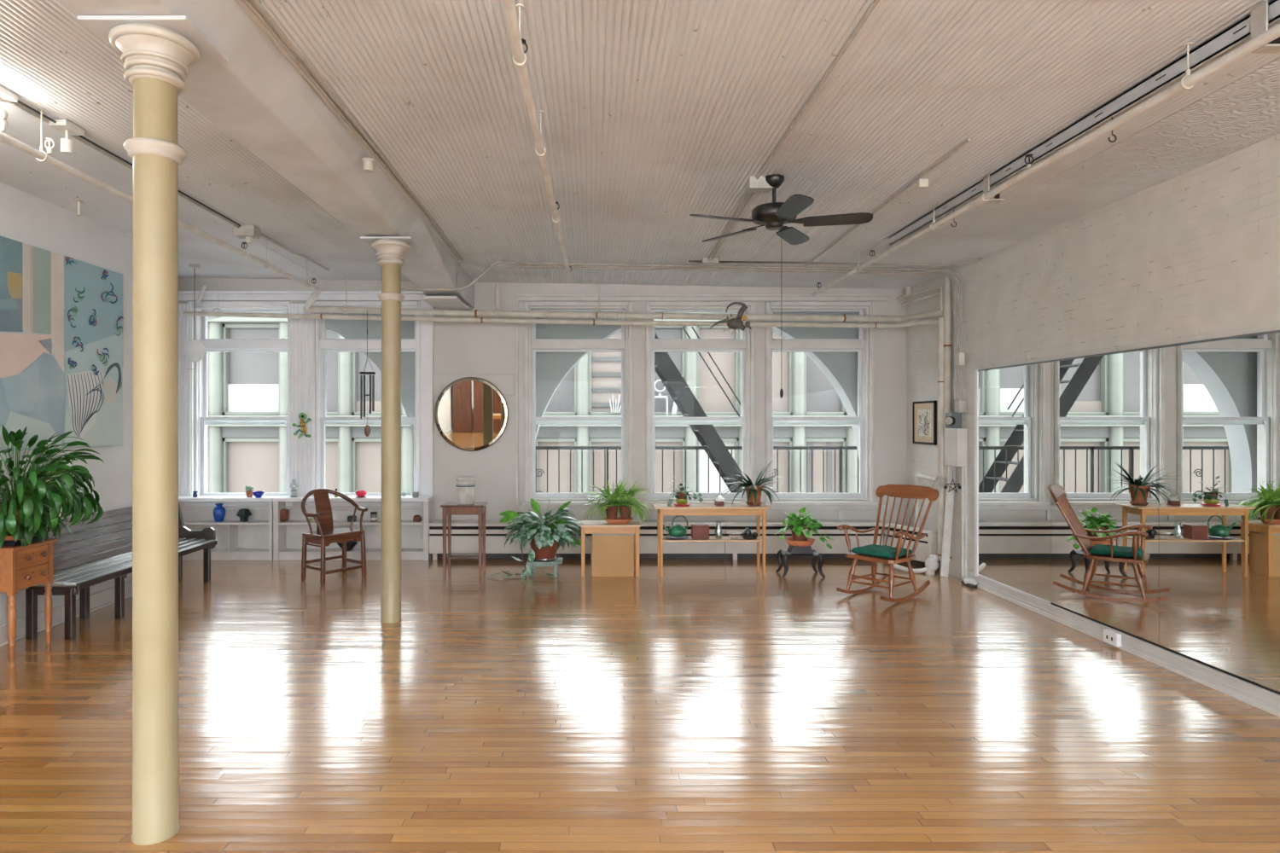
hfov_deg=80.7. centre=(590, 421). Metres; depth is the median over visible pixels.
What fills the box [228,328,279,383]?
window shade
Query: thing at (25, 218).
wall
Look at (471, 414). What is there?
round mirror
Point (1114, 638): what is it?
wall outlet
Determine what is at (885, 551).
seat cushion
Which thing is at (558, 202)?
hanger
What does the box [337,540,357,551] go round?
bowl
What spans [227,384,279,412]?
window shade
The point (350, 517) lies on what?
box
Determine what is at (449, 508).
side table
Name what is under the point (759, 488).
pot
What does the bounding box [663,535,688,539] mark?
plate
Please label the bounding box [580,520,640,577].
table
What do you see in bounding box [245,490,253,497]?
pot
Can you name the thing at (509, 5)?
pipe
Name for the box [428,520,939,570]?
radiator cover
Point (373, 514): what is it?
glass jar
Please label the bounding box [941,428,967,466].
electrical box
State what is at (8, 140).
pipe
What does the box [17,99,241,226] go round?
conduit
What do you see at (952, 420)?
electric meter
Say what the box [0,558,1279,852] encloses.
floor
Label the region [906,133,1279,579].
wall
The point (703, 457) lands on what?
window shade
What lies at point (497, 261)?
conduit
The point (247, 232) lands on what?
ceiling box
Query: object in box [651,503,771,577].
console table
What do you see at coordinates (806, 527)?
pot
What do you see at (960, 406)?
switch box
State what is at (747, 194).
conduit
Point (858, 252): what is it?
hanger
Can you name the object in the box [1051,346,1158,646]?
wall mirror
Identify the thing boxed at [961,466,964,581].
conduit
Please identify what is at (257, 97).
ceiling beam
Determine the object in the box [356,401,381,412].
window shade
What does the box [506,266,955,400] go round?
conduit
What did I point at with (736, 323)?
creature
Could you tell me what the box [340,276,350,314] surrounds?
support
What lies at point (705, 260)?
junction box
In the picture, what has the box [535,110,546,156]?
hanger
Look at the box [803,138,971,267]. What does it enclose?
conduit
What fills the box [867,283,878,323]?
support
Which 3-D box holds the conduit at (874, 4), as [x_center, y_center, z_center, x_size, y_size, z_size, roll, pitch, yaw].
[1.110,-1.633,2.520,0.018,0.018,5.040,0,0,0]
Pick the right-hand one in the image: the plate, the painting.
the plate
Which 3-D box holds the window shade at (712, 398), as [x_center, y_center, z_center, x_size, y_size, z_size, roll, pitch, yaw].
[3.466,-1.484,20.655,1.460,2.689,0.030,0,0,0]
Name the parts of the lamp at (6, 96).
lamp shade, lamp shade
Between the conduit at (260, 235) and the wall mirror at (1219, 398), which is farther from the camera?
the conduit at (260, 235)
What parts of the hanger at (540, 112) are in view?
rod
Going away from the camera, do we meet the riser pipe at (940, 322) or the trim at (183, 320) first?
the riser pipe at (940, 322)
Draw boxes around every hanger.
[35,108,46,162]
[263,237,269,267]
[304,260,309,287]
[512,3,526,65]
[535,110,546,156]
[555,202,562,234]
[855,251,861,272]
[930,203,937,230]
[1180,41,1194,89]
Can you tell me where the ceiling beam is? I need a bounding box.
[55,0,474,308]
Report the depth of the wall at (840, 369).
9.50 m
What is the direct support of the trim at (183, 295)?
attached to the wall at (459, 347)
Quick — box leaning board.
[940,465,956,577]
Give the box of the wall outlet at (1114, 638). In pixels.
[1103,628,1121,646]
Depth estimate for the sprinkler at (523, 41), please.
3.08 m
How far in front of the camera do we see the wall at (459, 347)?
9.10 m
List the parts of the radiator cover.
panel, panel, panel, panel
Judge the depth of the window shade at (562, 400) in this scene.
20.64 m
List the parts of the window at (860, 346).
sash, transom sash, sash, sill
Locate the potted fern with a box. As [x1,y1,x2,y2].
[578,478,651,527]
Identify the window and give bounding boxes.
[184,301,292,506]
[307,301,422,506]
[522,301,632,506]
[643,301,755,506]
[763,301,877,506]
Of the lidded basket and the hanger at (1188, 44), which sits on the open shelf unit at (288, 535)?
the lidded basket
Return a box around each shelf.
[446,552,483,558]
[657,536,762,541]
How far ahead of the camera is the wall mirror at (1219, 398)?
4.53 m
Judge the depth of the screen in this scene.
20.29 m
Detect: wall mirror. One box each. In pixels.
[974,360,1051,604]
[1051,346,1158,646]
[1158,330,1279,695]
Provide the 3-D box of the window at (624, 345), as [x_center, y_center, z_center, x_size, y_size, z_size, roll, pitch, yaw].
[-0.147,-0.217,9.200,1.345,2.465,0.360,0,0,0]
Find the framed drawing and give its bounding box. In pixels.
[912,401,936,445]
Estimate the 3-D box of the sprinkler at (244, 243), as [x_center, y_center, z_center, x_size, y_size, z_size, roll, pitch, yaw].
[-3.020,-1.520,6.550,0.044,0.081,0.039,0,0,42]
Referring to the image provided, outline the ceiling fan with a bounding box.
[689,174,872,398]
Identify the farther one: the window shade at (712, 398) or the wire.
the window shade at (712, 398)
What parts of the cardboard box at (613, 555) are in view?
lid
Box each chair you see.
[300,488,367,586]
[654,379,668,415]
[836,484,938,602]
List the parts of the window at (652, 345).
sill, sash, transom sash, sash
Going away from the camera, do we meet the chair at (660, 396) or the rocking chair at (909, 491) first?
the rocking chair at (909, 491)
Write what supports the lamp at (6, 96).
attached to the conduit at (16, 104)
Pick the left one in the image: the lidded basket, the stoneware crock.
the lidded basket
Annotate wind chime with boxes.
[359,310,375,436]
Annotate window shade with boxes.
[207,442,208,493]
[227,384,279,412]
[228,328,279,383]
[228,442,279,493]
[325,328,337,412]
[325,442,337,491]
[356,352,381,401]
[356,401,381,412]
[356,442,381,493]
[538,442,574,493]
[545,366,574,412]
[591,330,621,412]
[591,442,621,493]
[654,328,681,412]
[655,442,681,493]
[698,328,734,412]
[698,442,734,493]
[772,331,787,412]
[773,442,787,493]
[806,355,841,412]
[806,442,813,493]
[813,442,841,493]
[826,442,831,493]
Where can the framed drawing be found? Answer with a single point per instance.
(924, 413)
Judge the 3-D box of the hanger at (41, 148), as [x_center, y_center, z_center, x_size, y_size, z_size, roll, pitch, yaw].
[-3.020,-1.573,4.130,0.054,0.287,0.036,0,0,32]
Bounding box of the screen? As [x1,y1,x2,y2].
[671,375,682,414]
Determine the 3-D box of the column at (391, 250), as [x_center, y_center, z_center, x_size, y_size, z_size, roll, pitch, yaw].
[-1.635,0.076,6.156,0.410,3.107,0.348,0,0,0]
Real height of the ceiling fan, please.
1.494 m
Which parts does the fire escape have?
rail post, rail, handrail, handrail, rail post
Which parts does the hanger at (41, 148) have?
rod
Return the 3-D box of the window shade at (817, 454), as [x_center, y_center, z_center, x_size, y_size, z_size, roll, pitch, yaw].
[6.387,1.820,20.655,1.460,3.130,0.030,0,0,0]
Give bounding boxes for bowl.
[251,490,264,498]
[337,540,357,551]
[355,490,366,497]
[675,498,687,505]
[727,531,741,539]
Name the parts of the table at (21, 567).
leg, knob, knob, drawer, drawer, knob, knob, leg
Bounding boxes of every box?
[233,224,259,244]
[347,515,356,522]
[592,534,634,576]
[691,523,709,539]
[702,257,718,264]
[714,500,723,506]
[746,175,773,192]
[917,173,928,188]
[954,401,967,413]
[955,352,965,366]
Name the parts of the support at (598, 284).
rod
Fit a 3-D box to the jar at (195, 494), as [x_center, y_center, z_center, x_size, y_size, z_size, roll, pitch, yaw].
[-4.693,0.864,8.920,0.060,0.070,0.060,0,0,0]
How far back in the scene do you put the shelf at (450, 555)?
7.94 m
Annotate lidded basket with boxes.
[413,514,421,522]
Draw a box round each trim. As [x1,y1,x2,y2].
[178,290,425,301]
[178,303,188,495]
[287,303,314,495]
[421,300,433,521]
[433,373,514,395]
[516,294,890,506]
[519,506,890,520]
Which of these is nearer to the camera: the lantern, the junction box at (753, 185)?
the junction box at (753, 185)
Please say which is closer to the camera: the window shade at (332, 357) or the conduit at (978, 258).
the conduit at (978, 258)
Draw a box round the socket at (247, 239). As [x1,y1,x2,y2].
[244,236,252,244]
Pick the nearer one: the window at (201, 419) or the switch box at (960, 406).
the switch box at (960, 406)
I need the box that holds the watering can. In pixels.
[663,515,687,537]
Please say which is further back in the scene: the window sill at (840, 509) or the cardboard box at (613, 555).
the window sill at (840, 509)
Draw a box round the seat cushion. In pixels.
[850,544,912,558]
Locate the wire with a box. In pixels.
[931,475,947,489]
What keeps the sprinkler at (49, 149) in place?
attached to the pipe at (8, 140)
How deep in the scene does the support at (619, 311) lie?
8.75 m
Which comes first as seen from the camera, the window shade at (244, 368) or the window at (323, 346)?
the window at (323, 346)
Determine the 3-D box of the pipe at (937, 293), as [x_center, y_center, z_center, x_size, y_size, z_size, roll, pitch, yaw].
[3.740,-1.299,8.426,0.037,0.217,0.856,0,0,-8]
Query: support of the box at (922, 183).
attached to the conduit at (968, 140)
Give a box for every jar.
[192,491,197,497]
[370,512,377,522]
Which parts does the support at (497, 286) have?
rod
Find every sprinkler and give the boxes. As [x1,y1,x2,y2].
[44,137,54,154]
[241,242,247,251]
[521,38,528,53]
[869,250,875,259]
[1024,153,1034,168]
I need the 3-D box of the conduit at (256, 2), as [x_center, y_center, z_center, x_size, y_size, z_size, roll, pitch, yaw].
[-1.325,-1.681,4.050,0.060,0.021,7.500,0,0,0]
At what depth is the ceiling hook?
3.90 m
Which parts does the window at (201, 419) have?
sill, sash, transom sash, sash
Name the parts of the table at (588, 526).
leg, leg, leg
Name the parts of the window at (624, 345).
sill, sash, transom sash, sash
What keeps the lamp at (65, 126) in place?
attached to the conduit at (16, 104)
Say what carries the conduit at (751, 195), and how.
attached to the ceiling at (658, 113)
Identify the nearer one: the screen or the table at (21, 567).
the table at (21, 567)
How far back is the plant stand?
7.89 m
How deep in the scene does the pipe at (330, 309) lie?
8.76 m
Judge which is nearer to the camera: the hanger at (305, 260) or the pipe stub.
the hanger at (305, 260)
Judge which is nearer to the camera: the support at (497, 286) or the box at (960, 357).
the box at (960, 357)
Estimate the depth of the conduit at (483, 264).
7.95 m
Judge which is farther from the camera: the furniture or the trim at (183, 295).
the furniture
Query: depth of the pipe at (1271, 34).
3.76 m
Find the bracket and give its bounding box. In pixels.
[420,296,472,310]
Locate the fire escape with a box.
[535,326,858,493]
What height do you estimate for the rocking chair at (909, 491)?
1.013 m
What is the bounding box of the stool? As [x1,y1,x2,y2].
[526,558,562,576]
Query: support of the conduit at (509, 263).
attached to the wall at (1194, 255)
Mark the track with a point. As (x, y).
(1238, 34)
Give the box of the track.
[888,0,1279,246]
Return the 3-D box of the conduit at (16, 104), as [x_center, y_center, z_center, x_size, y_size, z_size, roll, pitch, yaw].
[-3.070,-1.696,5.225,0.020,0.020,2.650,0,0,0]
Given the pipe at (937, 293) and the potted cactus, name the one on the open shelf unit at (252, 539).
the potted cactus
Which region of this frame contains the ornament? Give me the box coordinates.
[291,413,311,438]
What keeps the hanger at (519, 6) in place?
hanging from the ceiling at (658, 113)
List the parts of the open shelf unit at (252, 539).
panel, shelf, shelf, panel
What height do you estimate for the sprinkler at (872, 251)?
0.081 m
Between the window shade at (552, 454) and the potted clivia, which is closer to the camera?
the potted clivia
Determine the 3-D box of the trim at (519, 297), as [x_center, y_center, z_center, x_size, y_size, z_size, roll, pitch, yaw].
[1.360,-0.253,9.075,4.520,2.565,0.050,0,0,0]
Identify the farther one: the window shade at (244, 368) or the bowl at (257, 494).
the window shade at (244, 368)
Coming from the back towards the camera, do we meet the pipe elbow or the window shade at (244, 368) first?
the window shade at (244, 368)
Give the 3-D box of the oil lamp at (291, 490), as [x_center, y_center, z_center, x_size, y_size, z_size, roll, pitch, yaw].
[-3.526,0.794,8.930,0.088,0.210,0.088,0,0,0]
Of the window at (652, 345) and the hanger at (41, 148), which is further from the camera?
the window at (652, 345)
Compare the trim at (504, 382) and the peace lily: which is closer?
the peace lily
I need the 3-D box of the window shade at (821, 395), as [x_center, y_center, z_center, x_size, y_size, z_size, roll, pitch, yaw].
[6.387,-1.484,20.655,1.460,2.689,0.030,0,0,0]
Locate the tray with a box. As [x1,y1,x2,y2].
[2,535,41,546]
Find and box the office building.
[207,312,859,493]
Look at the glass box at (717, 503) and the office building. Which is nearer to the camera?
the glass box at (717, 503)
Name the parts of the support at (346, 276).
rod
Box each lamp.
[0,86,17,132]
[48,119,84,155]
[290,489,297,497]
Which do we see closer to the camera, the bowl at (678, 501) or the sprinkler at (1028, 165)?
the sprinkler at (1028, 165)
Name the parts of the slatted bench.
leg, leg, leg, leg, seat, rail, leg, panel, leg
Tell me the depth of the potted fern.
7.97 m
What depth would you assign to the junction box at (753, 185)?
5.05 m
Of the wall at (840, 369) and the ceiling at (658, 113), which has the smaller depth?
the ceiling at (658, 113)
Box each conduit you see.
[9,102,239,228]
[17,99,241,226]
[243,0,459,260]
[251,0,462,260]
[259,232,329,271]
[401,260,505,290]
[462,263,959,400]
[504,261,962,400]
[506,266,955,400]
[688,257,982,267]
[708,192,750,260]
[711,192,753,259]
[756,0,879,179]
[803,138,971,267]
[944,271,950,290]
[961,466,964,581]
[964,466,967,578]
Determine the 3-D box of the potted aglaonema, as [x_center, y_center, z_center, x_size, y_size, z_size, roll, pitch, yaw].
[-0.550,1.207,8.008,1.102,0.840,0.725,0,0,0]
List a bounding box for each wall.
[0,182,132,626]
[178,277,906,545]
[207,312,859,461]
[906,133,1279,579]
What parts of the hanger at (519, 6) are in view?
rod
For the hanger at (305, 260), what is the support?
hanging from the ceiling at (658, 113)
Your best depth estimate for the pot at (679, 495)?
7.97 m
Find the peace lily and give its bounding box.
[0,424,103,548]
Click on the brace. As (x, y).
(204, 288)
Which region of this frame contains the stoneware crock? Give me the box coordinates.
[454,476,476,504]
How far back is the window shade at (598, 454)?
20.64 m
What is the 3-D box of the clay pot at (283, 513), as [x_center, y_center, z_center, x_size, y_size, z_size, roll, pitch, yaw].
[-3.659,1.115,8.920,0.144,0.147,0.144,0,0,22]
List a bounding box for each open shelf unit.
[178,495,280,560]
[273,495,432,560]
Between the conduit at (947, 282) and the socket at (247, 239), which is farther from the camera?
the conduit at (947, 282)
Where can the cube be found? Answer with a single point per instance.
(415, 494)
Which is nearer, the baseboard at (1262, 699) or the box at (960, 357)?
the baseboard at (1262, 699)
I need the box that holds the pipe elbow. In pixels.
[303,290,319,308]
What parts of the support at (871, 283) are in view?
rod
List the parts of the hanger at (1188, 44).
rod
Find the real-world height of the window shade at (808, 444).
2.875 m
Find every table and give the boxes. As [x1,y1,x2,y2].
[0,538,58,659]
[440,501,488,577]
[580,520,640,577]
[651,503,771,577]
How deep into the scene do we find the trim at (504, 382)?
9.09 m
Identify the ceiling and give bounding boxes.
[0,0,1279,289]
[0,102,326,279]
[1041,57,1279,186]
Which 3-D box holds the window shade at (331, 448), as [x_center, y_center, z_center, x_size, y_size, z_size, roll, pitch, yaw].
[-7.465,1.820,20.655,1.623,3.130,0.030,0,0,0]
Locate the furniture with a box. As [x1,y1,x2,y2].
[609,395,621,413]
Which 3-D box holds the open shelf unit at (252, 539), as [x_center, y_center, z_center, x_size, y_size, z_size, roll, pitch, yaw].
[-4.367,1.265,8.925,1.265,0.730,0.270,0,0,0]
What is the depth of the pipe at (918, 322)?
8.68 m
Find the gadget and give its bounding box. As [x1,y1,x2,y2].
[742,528,757,538]
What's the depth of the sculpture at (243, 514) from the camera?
8.88 m
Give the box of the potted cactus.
[244,486,253,497]
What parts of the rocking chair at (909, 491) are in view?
arm post, leg, arm, leg, post, seat, leg, arm post, crest rail, arm, leg, post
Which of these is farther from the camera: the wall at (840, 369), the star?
the wall at (840, 369)
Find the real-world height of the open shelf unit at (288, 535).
0.730 m
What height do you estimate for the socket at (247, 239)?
0.050 m
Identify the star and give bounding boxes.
[943,470,961,492]
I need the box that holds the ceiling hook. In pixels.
[1107,117,1117,142]
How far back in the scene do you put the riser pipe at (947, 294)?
7.92 m
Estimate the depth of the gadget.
7.96 m
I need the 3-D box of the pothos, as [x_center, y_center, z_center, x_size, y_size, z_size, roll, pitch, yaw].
[2.254,1.124,7.937,0.504,0.429,0.454,0,0,45]
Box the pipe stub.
[905,285,912,297]
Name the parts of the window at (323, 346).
sill, sash, transom sash, sash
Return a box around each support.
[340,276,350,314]
[492,284,501,318]
[593,284,604,319]
[616,311,626,320]
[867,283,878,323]
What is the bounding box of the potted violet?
[667,476,703,506]
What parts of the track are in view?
raceway bracket, raceway bracket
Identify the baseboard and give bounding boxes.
[0,580,132,646]
[968,571,1279,717]
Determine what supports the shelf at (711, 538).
attached to the console table at (662, 509)
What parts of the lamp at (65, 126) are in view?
stem, lamp shade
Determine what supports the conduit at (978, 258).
attached to the ceiling at (658, 113)
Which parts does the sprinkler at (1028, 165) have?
frame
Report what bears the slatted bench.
on the floor
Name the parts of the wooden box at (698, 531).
lid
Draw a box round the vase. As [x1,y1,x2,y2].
[212,503,226,522]
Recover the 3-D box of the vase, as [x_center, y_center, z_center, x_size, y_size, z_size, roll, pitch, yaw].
[-4.409,1.084,8.920,0.140,0.210,0.140,0,0,0]
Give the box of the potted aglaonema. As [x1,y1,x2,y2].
[485,497,590,578]
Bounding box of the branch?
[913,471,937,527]
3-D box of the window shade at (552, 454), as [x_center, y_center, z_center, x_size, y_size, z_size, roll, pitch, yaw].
[-0.939,1.820,20.655,1.460,3.130,0.030,0,0,0]
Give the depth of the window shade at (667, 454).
20.64 m
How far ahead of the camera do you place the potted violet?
7.98 m
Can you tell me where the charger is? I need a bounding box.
[961,577,977,587]
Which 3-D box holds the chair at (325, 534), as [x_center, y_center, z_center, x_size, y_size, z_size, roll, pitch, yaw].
[-2.680,1.170,7.774,0.487,0.924,0.664,0,0,38]
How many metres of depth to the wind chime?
8.58 m
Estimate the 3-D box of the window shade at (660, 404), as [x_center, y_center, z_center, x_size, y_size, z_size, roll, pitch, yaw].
[2.005,-1.484,20.655,1.460,2.689,0.030,0,0,0]
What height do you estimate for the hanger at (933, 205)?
0.195 m
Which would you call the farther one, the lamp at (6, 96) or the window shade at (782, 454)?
the window shade at (782, 454)
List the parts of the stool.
leg, seat, leg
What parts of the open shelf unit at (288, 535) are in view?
panel, shelf, shelf, panel, panel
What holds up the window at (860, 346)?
in the wall at (459, 347)
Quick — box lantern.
[183,264,205,369]
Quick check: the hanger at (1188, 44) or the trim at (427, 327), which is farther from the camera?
the trim at (427, 327)
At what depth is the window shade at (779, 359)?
20.64 m
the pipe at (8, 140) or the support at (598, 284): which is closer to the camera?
the pipe at (8, 140)
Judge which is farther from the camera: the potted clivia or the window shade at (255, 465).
the window shade at (255, 465)
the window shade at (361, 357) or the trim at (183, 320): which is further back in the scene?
the window shade at (361, 357)
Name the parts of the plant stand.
leg, leg, plate, leg, leg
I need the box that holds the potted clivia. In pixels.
[716,461,785,507]
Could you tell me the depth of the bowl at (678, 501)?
7.97 m
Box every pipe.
[0,131,321,292]
[183,311,937,328]
[303,305,943,322]
[501,0,572,282]
[811,23,1279,296]
[896,286,942,309]
[901,291,943,306]
[936,317,944,559]
[942,290,951,560]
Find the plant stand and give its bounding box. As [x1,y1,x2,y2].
[775,545,825,577]
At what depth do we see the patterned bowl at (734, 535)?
7.94 m
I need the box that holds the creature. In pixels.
[709,302,751,334]
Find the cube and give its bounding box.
[412,491,418,497]
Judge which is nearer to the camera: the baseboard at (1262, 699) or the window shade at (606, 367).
the baseboard at (1262, 699)
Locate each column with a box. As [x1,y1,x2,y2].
[76,15,228,845]
[360,236,420,623]
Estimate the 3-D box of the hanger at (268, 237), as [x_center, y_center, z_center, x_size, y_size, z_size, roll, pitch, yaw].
[-3.020,-1.573,7.000,0.054,0.287,0.036,0,0,32]
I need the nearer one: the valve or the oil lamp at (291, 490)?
the valve
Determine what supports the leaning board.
on the floor
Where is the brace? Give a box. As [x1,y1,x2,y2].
[193,285,206,308]
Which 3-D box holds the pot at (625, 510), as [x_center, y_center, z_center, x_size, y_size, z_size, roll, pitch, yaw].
[0.373,0.983,8.020,0.137,0.165,0.137,0,0,0]
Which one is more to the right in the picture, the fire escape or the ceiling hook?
the ceiling hook
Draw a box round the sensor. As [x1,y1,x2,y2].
[362,157,374,173]
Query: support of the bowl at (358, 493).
on the open shelf unit at (288, 535)
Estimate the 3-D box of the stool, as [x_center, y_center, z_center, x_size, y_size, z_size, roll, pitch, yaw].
[-0.485,1.551,7.990,0.370,0.158,0.260,0,0,0]
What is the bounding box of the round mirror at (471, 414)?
[434,377,508,451]
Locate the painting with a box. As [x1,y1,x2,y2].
[0,235,123,451]
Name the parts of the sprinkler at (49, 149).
frame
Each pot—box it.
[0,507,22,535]
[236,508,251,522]
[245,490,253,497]
[279,508,289,522]
[530,531,558,560]
[605,505,618,519]
[618,505,631,519]
[676,492,686,499]
[744,484,762,503]
[790,524,809,541]
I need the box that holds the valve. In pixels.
[893,554,939,575]
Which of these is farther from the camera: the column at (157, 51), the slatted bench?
the slatted bench
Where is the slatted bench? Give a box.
[25,502,217,639]
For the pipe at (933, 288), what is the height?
0.272 m
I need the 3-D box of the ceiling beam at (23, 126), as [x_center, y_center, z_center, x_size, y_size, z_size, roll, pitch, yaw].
[-4.060,-1.737,5.750,1.880,0.041,6.700,0,0,0]
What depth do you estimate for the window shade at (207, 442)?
20.64 m
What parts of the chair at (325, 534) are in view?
leg, arm post, arm post, leg, seat, seat rail, horseshoe rail, leg, arm post, arm post, leg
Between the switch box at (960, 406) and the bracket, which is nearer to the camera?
the switch box at (960, 406)
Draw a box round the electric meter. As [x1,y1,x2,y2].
[944,413,961,428]
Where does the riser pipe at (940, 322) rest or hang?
on the valve
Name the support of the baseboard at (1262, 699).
attached to the wall at (1194, 255)
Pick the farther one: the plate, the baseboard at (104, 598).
the plate
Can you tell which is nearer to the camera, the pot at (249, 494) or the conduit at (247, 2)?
the conduit at (247, 2)
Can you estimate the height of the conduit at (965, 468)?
1.168 m
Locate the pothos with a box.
[773,507,834,549]
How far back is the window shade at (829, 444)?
20.60 m
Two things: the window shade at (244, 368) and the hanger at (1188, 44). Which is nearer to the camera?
the hanger at (1188, 44)
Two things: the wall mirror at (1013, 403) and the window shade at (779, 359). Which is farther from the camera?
the window shade at (779, 359)
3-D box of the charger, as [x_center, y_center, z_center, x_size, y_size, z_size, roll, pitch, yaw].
[3.770,1.595,7.450,0.110,0.090,0.185,0,0,0]
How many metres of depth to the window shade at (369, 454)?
20.64 m
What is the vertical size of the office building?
10.620 m
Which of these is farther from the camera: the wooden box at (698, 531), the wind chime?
the wind chime

